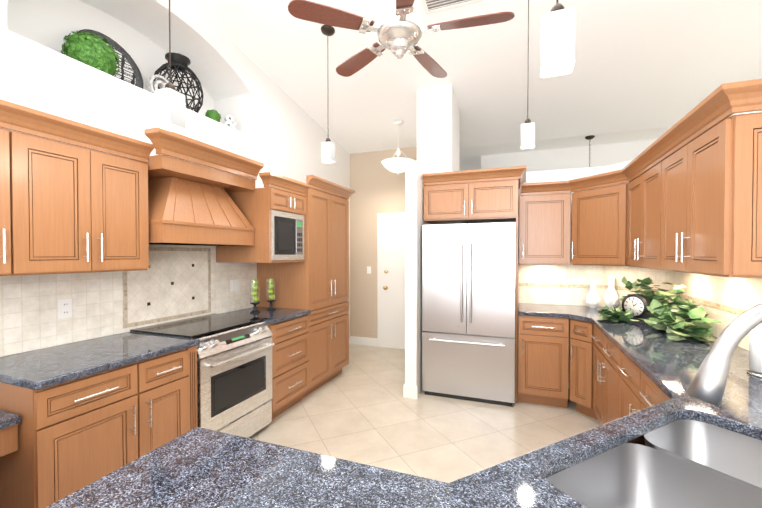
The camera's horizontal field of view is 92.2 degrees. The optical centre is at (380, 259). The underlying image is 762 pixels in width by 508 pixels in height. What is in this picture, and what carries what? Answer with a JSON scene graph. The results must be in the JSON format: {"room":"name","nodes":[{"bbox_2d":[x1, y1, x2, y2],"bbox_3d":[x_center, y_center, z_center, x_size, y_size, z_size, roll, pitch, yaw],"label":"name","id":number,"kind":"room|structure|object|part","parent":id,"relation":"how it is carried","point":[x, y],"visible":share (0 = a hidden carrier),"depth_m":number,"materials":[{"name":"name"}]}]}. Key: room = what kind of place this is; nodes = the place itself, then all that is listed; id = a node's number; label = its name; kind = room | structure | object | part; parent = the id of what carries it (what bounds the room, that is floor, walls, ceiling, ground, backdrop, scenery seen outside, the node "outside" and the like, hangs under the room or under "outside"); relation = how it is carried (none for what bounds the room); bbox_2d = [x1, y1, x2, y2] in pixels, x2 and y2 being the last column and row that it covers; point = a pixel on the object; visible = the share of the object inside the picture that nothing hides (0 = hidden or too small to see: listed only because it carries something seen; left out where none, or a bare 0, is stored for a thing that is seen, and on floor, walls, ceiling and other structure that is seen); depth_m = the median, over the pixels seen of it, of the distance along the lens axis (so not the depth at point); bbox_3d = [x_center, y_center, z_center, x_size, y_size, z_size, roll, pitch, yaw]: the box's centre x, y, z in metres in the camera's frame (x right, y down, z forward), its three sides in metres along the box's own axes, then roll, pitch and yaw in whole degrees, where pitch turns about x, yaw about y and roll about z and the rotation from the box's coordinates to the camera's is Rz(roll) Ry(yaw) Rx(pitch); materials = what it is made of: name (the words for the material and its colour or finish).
{"room":"kitchen","nodes":[
{"label":"kitchen","id":0,"kind":"room"},
{"bbox_2d":[0,0,349,356],"bbox_3d":[-2.490,-1.002,1.757,0.650,4.900,9.750,0,1,21],"label":"wall","id":1,"kind":"structure","parent":0,"point":[278,130],"depth_m":3.11,"materials":[{"name":"white paint"}]},
{"bbox_2d":[0,128,10,275],"bbox_3d":[-1.987,-0.270,1.611,0.395,0.700,0.418,0,1,21],"label":"upper cabinet","id":2,"kind":"object","parent":1,"relation":"attached to","point":[5,249],"visible":1,"depth_m":1.73,"materials":[{"name":"brown wood"}]},
{"bbox_2d":[0,99,153,275],"bbox_3d":[-1.869,-0.330,1.897,0.409,0.811,1.185,0,1,21],"label":"upper cabinet","id":3,"kind":"object","parent":1,"relation":"attached to","point":[76,209],"visible":0.98,"depth_m":1.99,"materials":[{"name":"brown wood"}]},
{"bbox_2d":[61,31,119,76],"bbox_3d":[-2.020,-1.420,2.563,0.328,0.306,0.330,0,1,21],"label":"boxwood ball","id":4,"kind":"object","parent":1,"relation":"on","point":[87,48],"visible":0.71,"depth_m":2.46,"materials":[{"name":"green plant"}]},
{"bbox_2d":[77,29,143,88],"bbox_3d":[-2.133,-1.524,2.882,0.177,0.509,0.520,0,1,21],"label":"round decorative plate","id":5,"kind":"object","parent":1,"relation":"on","point":[129,72],"visible":0.33,"depth_m":3.00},
{"bbox_2d":[0,244,256,356],"bbox_3d":[-1.959,0.206,2.224,0.014,0.627,3.570,0,1,21],"label":"tile backsplash","id":6,"kind":"structure","parent":1,"relation":"attached to","point":[171,283],"depth_m":2.57,"materials":[{"name":"beige tile"}]},
{"bbox_2d":[58,299,71,318],"bbox_3d":[-1.942,0.300,2.256,0.008,0.115,0.070,0,1,21],"label":"outlet","id":7,"kind":"object","parent":6,"relation":"attached to","point":[64,308],"visible":1,"depth_m":2.25,"materials":[{"name":"white plastic"}]},
{"bbox_2d":[230,279,238,291],"bbox_3d":[-1.428,0.251,3.590,0.008,0.115,0.115,0,1,21],"label":"light switch","id":8,"kind":"object","parent":6,"relation":"attached to","point":[234,284],"visible":1,"depth_m":3.58,"materials":[{"name":"white plastic"}]},
{"bbox_2d":[146,74,168,93],"bbox_3d":[-1.758,-1.361,2.915,0.046,0.194,0.194,0,1,21],"label":"decorative piece","id":9,"kind":"object","parent":1,"relation":"on","point":[152,85],"visible":0.44,"depth_m":2.86,"materials":[{"name":"white ceramic"}]},
{"bbox_2d":[153,61,202,112],"bbox_3d":[-1.802,-1.500,3.258,0.403,0.439,0.403,0,1,21],"label":"vase","id":10,"kind":"object","parent":1,"relation":"on","point":[198,86],"visible":0.58,"depth_m":3.21,"materials":[{"name":"black metal"}]},
{"bbox_2d":[136,127,263,245],"bbox_3d":[-1.442,-0.471,2.812,0.547,0.706,0.977,0,1,21],"label":"wood range hood","id":11,"kind":"object","parent":1,"relation":"attached to","point":[190,202],"visible":0.92,"depth_m":2.66,"materials":[{"name":"brown wood"}]},
{"bbox_2d":[205,109,220,121],"bbox_3d":[-1.589,-1.349,3.467,0.145,0.136,0.148,0,1,21],"label":"boxwood ball","id":12,"kind":"object","parent":1,"relation":"on","point":[213,114],"visible":0.71,"depth_m":3.42,"materials":[{"name":"green plant"}]},
{"bbox_2d":[224,115,236,128],"bbox_3d":[-1.493,-1.352,3.628,0.128,0.142,0.046,-1,1,-44],"label":"ampersand","id":13,"kind":"object","parent":1,"relation":"on","point":[228,119],"visible":0.71,"depth_m":3.61,"materials":[{"name":"white ceramic"}]},
{"bbox_2d":[216,172,310,262],"bbox_3d":[-1.123,-0.358,3.476,0.669,0.761,0.622,0,1,21],"label":"upper cabinet","id":14,"kind":"object","parent":1,"relation":"attached to","point":[256,206],"visible":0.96,"depth_m":3.24,"materials":[{"name":"brown wood"}]},
{"bbox_2d":[271,210,303,259],"bbox_3d":[-1.052,-0.218,3.489,0.438,0.436,0.506,0,1,21],"label":"built-in microwave","id":15,"kind":"object","parent":14,"relation":"in","point":[287,236],"visible":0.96,"depth_m":3.37,"materials":[{"name":"silver metal"}]},
{"bbox_2d":[350,147,416,337],"bbox_3d":[0.266,-0.212,5.772,1.620,3.200,0.100,0,1,21],"label":"wall","id":16,"kind":"structure","parent":0,"point":[376,186],"depth_m":5.87,"materials":[{"name":"beige paint"}]},
{"bbox_2d":[349,336,376,346],"bbox_3d":[-0.504,1.329,5.372,0.483,0.130,1.239,0,1,21],"label":"baseboard","id":17,"kind":"structure","parent":16,"relation":"attached to","point":[365,341],"depth_m":5.94,"materials":[{"name":"white wood"}]},
{"bbox_2d":[367,266,370,273],"bbox_3d":[-0.192,0.166,5.895,0.070,0.115,0.008,0,1,21],"label":"light switch","id":18,"kind":"object","parent":16,"relation":"attached to","point":[368,269],"visible":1,"depth_m":5.89,"materials":[{"name":"white plastic"}]},
{"bbox_2d":[377,212,404,349],"bbox_3d":[0.385,0.330,5.615,0.980,2.120,0.119,0,1,21],"label":"hall door","id":19,"kind":"structure","parent":16,"relation":"in","point":[390,280],"depth_m":5.72,"materials":[{"name":"white wood"}]},
{"bbox_2d":[403,161,433,398],"bbox_3d":[0.453,0.203,4.133,0.150,2.420,0.855,0,1,21],"label":"wall","id":20,"kind":"structure","parent":0,"point":[414,217],"depth_m":3.76,"materials":[{"name":"white paint"}]},
{"bbox_2d":[249,344,599,482],"bbox_3d":[2.130,1.478,1.758,9.200,0.060,13.000,0,1,21],"label":"floor","id":21,"kind":"structure","parent":0,"point":[360,408],"depth_m":3.16,"materials":[{"name":"tile"}]},
{"bbox_2d":[0,410,19,456],"bbox_3d":[-1.945,1.072,1.514,0.557,0.760,0.470,0,1,21],"label":"desk","id":22,"kind":"object","parent":21,"relation":"on","point":[9,422],"visible":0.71,"depth_m":1.61,"materials":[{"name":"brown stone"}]},
{"bbox_2d":[0,363,137,507],"bbox_3d":[-1.713,1.005,1.931,0.690,0.880,0.458,0,1,21],"label":"base cabinet","id":23,"kind":"object","parent":21,"relation":"on","point":[75,435],"visible":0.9,"depth_m":1.72,"materials":[{"name":"brown wood"}]},
{"bbox_2d":[0,332,199,389],"bbox_3d":[-1.650,0.542,2.113,0.672,0.038,0.870,0,1,21],"label":"countertop","id":24,"kind":"structure","parent":23,"relation":"on","point":[38,369],"depth_m":1.97,"materials":[{"name":"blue stone"}]},
{"bbox_2d":[135,346,196,457],"bbox_3d":[-1.559,0.999,2.333,0.690,0.880,0.396,0,1,21],"label":"base cabinet","id":25,"kind":"object","parent":21,"relation":"on","point":[163,399],"depth_m":2.20,"materials":[{"name":"brown wood"}]},
{"bbox_3d":[-1.520,0.997,2.495,0.646,0.880,0.066,0,1,21],"label":"fluted base cabinet filler","id":26,"kind":"part","parent":25,"relation":"part of","materials":[{"name":"brown wood"}]},
{"bbox_2d":[130,314,273,437],"bbox_3d":[-1.333,0.950,2.869,0.715,0.903,0.766,0,1,21],"label":"range","id":27,"kind":"object","parent":21,"relation":"on","point":[234,374],"visible":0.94,"depth_m":2.73,"materials":[{"name":"silver metal"}]},
{"bbox_2d":[270,314,309,418],"bbox_3d":[-1.107,0.982,3.507,0.690,0.880,0.590,0,1,21],"label":"base cabinet","id":28,"kind":"object","parent":21,"relation":"on","point":[290,365],"visible":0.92,"depth_m":3.37,"materials":[{"name":"brown wood"}]},
{"bbox_2d":[221,307,310,323],"bbox_3d":[-1.116,0.521,3.502,0.672,0.038,0.594,0,1,21],"label":"countertop","id":29,"kind":"structure","parent":28,"relation":"on","point":[277,315],"depth_m":3.43,"materials":[{"name":"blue stone"}]},
{"bbox_2d":[250,279,259,312],"bbox_3d":[-1.197,0.344,3.481,0.094,0.314,0.094,0,1,21],"label":"candle holder","id":30,"kind":"object","parent":29,"relation":"on","point":[255,282],"visible":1,"depth_m":3.46,"materials":[{"name":"black metal"}]},
{"bbox_2d":[266,278,275,309],"bbox_3d":[-1.097,0.342,3.657,0.094,0.314,0.094,0,1,21],"label":"candle holder","id":31,"kind":"object","parent":29,"relation":"on","point":[271,286],"visible":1,"depth_m":3.64,"materials":[{"name":"green glass"}]},
{"bbox_2d":[257,175,354,397],"bbox_3d":[-0.821,0.280,4.241,0.689,2.261,0.996,0,1,21],"label":"pantry cabinet","id":32,"kind":"object","parent":21,"relation":"on","point":[316,282],"visible":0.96,"depth_m":3.93,"materials":[{"name":"brown wood"}]},
{"bbox_2d":[422,222,515,406],"bbox_3d":[0.972,0.525,3.970,0.910,1.780,0.776,0,1,21],"label":"refrigerator","id":33,"kind":"object","parent":21,"relation":"on","point":[468,306],"visible":1,"depth_m":3.65,"materials":[{"name":"silver metal"}]},
{"bbox_2d":[422,165,526,402],"bbox_3d":[1.034,0.254,4.018,1.022,2.320,0.689,0,1,21],"label":"cabinet surround","id":34,"kind":"object","parent":21,"relation":"on","point":[490,195],"visible":1,"depth_m":3.73,"materials":[{"name":"brown wood"}]},
{"bbox_2d":[518,315,568,407],"bbox_3d":[1.655,0.978,3.786,0.444,0.880,0.695,0,1,21],"label":"base cabinet","id":35,"kind":"object","parent":21,"relation":"on","point":[543,360],"visible":0.98,"depth_m":3.51,"materials":[{"name":"brown wood"}]},
{"bbox_2d":[45,303,761,507],"bbox_3d":[0.140,0.538,2.336,3.854,0.038,4.477,0,1,21],"label":"countertop","id":36,"kind":"structure","parent":35,"relation":"on","point":[198,467],"depth_m":0.96,"materials":[{"name":"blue stone"}]},
{"bbox_2d":[585,281,600,307],"bbox_3d":[2.191,0.362,3.786,0.138,0.270,0.140,0,1,21],"label":"decorative vase","id":37,"kind":"object","parent":36,"relation":"on","point":[592,299],"visible":1,"depth_m":3.75,"materials":[{"name":"white ceramic"}]},
{"bbox_2d":[603,276,619,308],"bbox_3d":[2.320,0.333,3.688,0.138,0.330,0.140,0,1,21],"label":"decorative vase","id":38,"kind":"object","parent":36,"relation":"on","point":[610,297],"visible":0.96,"depth_m":3.66,"materials":[{"name":"white ceramic"}]},
{"bbox_2d":[622,294,656,322],"bbox_3d":[2.137,0.397,3.068,0.090,0.220,0.320,0,1,-24],"label":"mantel clock","id":39,"kind":"object","parent":36,"relation":"on","point":[637,304],"visible":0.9,"depth_m":3.02,"materials":[{"name":"black"}]},
{"bbox_2d":[547,420,761,507],"bbox_3d":[0.851,0.685,0.951,0.848,0.210,0.448,0,1,-29],"label":"double-bowl sink","id":40,"kind":"object","parent":36,"relation":"in","point":[686,464],"visible":0.88,"depth_m":1.12,"materials":[{"name":"silver metal"}]},
{"bbox_2d":[598,276,721,341],"bbox_3d":[2.047,0.331,2.864,0.592,0.352,1.304,0,1,21],"label":"greenery garland","id":41,"kind":"object","parent":36,"relation":"on","point":[681,319],"visible":0.88,"depth_m":2.60,"materials":[{"name":"green plant"}]},
{"bbox_2d":[685,303,761,406],"bbox_3d":[0.894,0.309,0.776,0.442,0.464,0.172,0,1,21],"label":"pull-down faucet","id":42,"kind":"object","parent":36,"relation":"on","point":[708,382],"visible":1,"depth_m":0.77,"materials":[{"name":"silver metal"}]},
{"bbox_2d":[747,323,761,377],"bbox_3d":[1.769,0.352,1.665,0.150,0.353,0.150,0,1,21],"label":"paper towel holder","id":43,"kind":"object","parent":36,"relation":"on","point":[755,351],"visible":0.79,"depth_m":1.67,"materials":[{"name":"white paper"}]},
{"bbox_2d":[570,319,597,419],"bbox_3d":[1.953,0.984,3.374,0.418,0.880,0.224,0,1,-24],"label":"base cabinet","id":44,"kind":"object","parent":21,"relation":"on","point":[581,361],"visible":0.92,"depth_m":3.30,"materials":[{"name":"brown wood"}]},
{"bbox_2d":[591,325,604,424],"bbox_3d":[2.050,0.991,2.881,0.675,0.880,0.448,0,1,21],"label":"base cabinet","id":45,"kind":"object","parent":21,"relation":"on","point":[598,388],"visible":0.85,"depth_m":2.98,"materials":[{"name":"brown wood"}]},
{"bbox_2d":[600,336,619,423],"bbox_3d":[1.889,0.998,2.461,0.675,0.880,0.448,0,1,21],"label":"base cabinet","id":46,"kind":"object","parent":21,"relation":"on","point":[611,384],"visible":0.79,"depth_m":2.58,"materials":[{"name":"brown wood"}]},
{"bbox_2d":[617,349,640,417],"bbox_3d":[1.727,1.004,2.041,0.675,0.880,0.448,0,1,21],"label":"base cabinet","id":47,"kind":"object","parent":21,"relation":"on","point":[629,383],"visible":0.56,"depth_m":2.15,"materials":[{"name":"brown wood"}]},
{"bbox_2d":[626,435,644,445],"bbox_3d":[0.660,1.017,1.159,0.780,0.880,0.920,0,1,21],"label":"base cabinet","id":48,"kind":"object","parent":21,"relation":"on","point":[640,440],"depth_m":1.14,"materials":[{"name":"brown wood"}]},
{"bbox_2d":[634,371,669,412],"bbox_3d":[1.565,1.010,1.621,0.675,0.880,0.448,0,1,21],"label":"base cabinet","id":49,"kind":"object","parent":21,"relation":"on","point":[651,393],"visible":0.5,"depth_m":1.79,"materials":[{"name":"brown wood"}]},
{"bbox_2d":[417,84,459,172],"bbox_3d":[0.688,-1.428,4.337,0.395,0.994,0.540,0,1,21],"label":"wall","id":50,"kind":"structure","parent":0,"point":[438,130],"depth_m":4.09,"materials":[{"name":"white paint"}]},
{"bbox_2d":[188,0,761,170],"bbox_3d":[2.107,-2.472,1.708,9.250,1.680,13.000,0,1,21],"label":"ceiling","id":51,"kind":"structure","parent":0,"point":[648,70],"depth_m":3.69,"materials":[{"name":"white paint"}]},
{"bbox_2d":[155,0,185,131],"bbox_3d":[-1.014,-1.485,1.755,0.130,1.699,0.128,0,1,21],"label":"pendant light","id":52,"kind":"object","parent":51,"relation":"hanging from","point":[170,115],"visible":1,"depth_m":1.73,"materials":[{"name":"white glass"}]},
{"bbox_2d":[321,25,334,162],"bbox_3d":[-0.482,-1.493,3.334,0.130,1.199,0.128,0,1,21],"label":"pendant light","id":53,"kind":"object","parent":51,"relation":"hanging from","point":[328,151],"visible":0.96,"depth_m":3.30,"materials":[{"name":"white glass"}]},
{"bbox_2d":[381,121,413,174],"bbox_3d":[0.229,-1.477,4.877,0.450,0.693,0.450,0,1,21],"label":"pendant light","id":54,"kind":"object","parent":51,"relation":"hanging from","point":[395,165],"visible":0.81,"depth_m":4.77,"materials":[{"name":"white glass"}]},
{"bbox_2d":[288,0,514,77],"bbox_3d":[0.166,-1.761,2.425,1.350,0.847,1.366,0,1,21],"label":"ceiling fan","id":55,"kind":"object","parent":51,"relation":"hanging from","point":[399,31],"visible":1,"depth_m":2.32,"materials":[{"name":"brown wood"}]},
{"bbox_2d":[421,0,481,14],"bbox_3d":[0.547,-2.077,2.881,0.460,0.053,0.259,0,1,21],"label":"ceiling vent","id":56,"kind":"object","parent":51,"relation":"in","point":[432,6],"visible":1,"depth_m":2.97,"materials":[{"name":"white metal"}]},
{"bbox_2d":[521,0,534,148],"bbox_3d":[1.119,-1.467,2.789,0.130,1.213,0.128,0,1,21],"label":"pendant light","id":57,"kind":"object","parent":51,"relation":"hanging from","point":[527,134],"visible":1,"depth_m":2.76,"materials":[{"name":"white glass"}]},
{"bbox_2d":[540,0,575,77],"bbox_3d":[0.588,-1.476,1.214,0.130,1.679,0.128,0,1,21],"label":"pendant light","id":58,"kind":"object","parent":51,"relation":"hanging from","point":[557,39],"visible":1,"depth_m":1.18,"materials":[{"name":"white glass"}]},
{"bbox_2d":[585,135,594,165],"bbox_3d":[2.853,-1.183,5.019,0.124,0.994,0.124,0,1,21],"label":"dining pendant light","id":59,"kind":"object","parent":51,"relation":"hanging from","point":[590,137],"visible":0.46,"depth_m":5.00,"materials":[{"name":"brown metal"}]},
{"bbox_2d":[518,166,603,388],"bbox_3d":[1.946,0.213,4.103,2.000,2.400,0.120,0,1,21],"label":"wall","id":60,"kind":"structure","parent":0,"point":[554,175],"depth_m":4.01,"materials":[{"name":"white paint"}]},
{"bbox_2d":[519,193,570,264],"bbox_3d":[1.728,-0.314,3.900,0.484,0.720,0.395,0,1,21],"label":"upper cabinet","id":61,"kind":"object","parent":60,"relation":"attached to","point":[544,228],"visible":1,"depth_m":3.75,"materials":[{"name":"brown wood"}]},
{"bbox_2d":[481,139,656,171],"bbox_3d":[3.315,-1.458,5.491,3.500,0.460,0.300,0,1,21],"label":"wall","id":62,"kind":"structure","parent":0,"point":[601,155],"depth_m":5.50,"materials":[{"name":"white paint"}]},
{"bbox_2d":[604,111,761,185],"bbox_3d":[1.677,0.254,1.367,0.540,2.400,5.180,0,1,21],"label":"wall","id":63,"kind":"structure","parent":0,"point":[615,167],"depth_m":3.72,"materials":[{"name":"white paint"}]},
{"bbox_2d":[571,183,629,265],"bbox_3d":[2.198,-0.308,3.494,0.498,0.720,0.535,0,1,-24],"label":"upper cabinet","id":64,"kind":"object","parent":63,"relation":"attached to","point":[599,224],"visible":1,"depth_m":3.38,"materials":[{"name":"brown wood"}]},
{"bbox_2d":[519,264,761,350],"bbox_3d":[1.281,0.153,1.678,1.258,0.749,4.878,0,1,21],"label":"tile backsplash","id":65,"kind":"structure","parent":63,"relation":"attached to","point":[726,301],"depth_m":3.56,"materials":[{"name":"beige tile"}]},
{"bbox_2d":[559,270,565,280],"bbox_3d":[1.985,0.174,4.008,0.070,0.115,0.008,0,1,21],"label":"outlet","id":66,"kind":"object","parent":65,"relation":"attached to","point":[562,275],"visible":1,"depth_m":4.01,"materials":[{"name":"white plastic"}]},
{"bbox_2d":[697,281,701,296],"bbox_3d":[2.327,0.214,2.681,0.008,0.115,0.070,0,1,21],"label":"light switch","id":67,"kind":"object","parent":65,"relation":"attached to","point":[699,288],"visible":1,"depth_m":2.67,"materials":[{"name":"white plastic"}]},
{"bbox_2d":[627,162,663,269],"bbox_3d":[2.135,-0.296,2.719,0.415,0.720,0.814,0,1,21],"label":"upper cabinet","id":68,"kind":"object","parent":63,"relation":"attached to","point":[644,225],"visible":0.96,"depth_m":2.71,"materials":[{"name":"brown wood"}]},
{"bbox_2d":[657,79,761,277],"bbox_3d":[1.855,-0.340,1.940,0.376,0.832,0.835,0,1,21],"label":"upper cabinet","id":69,"kind":"object","parent":63,"relation":"attached to","point":[707,152],"depth_m":1.71,"materials":[{"name":"brown wood"}]}
]}

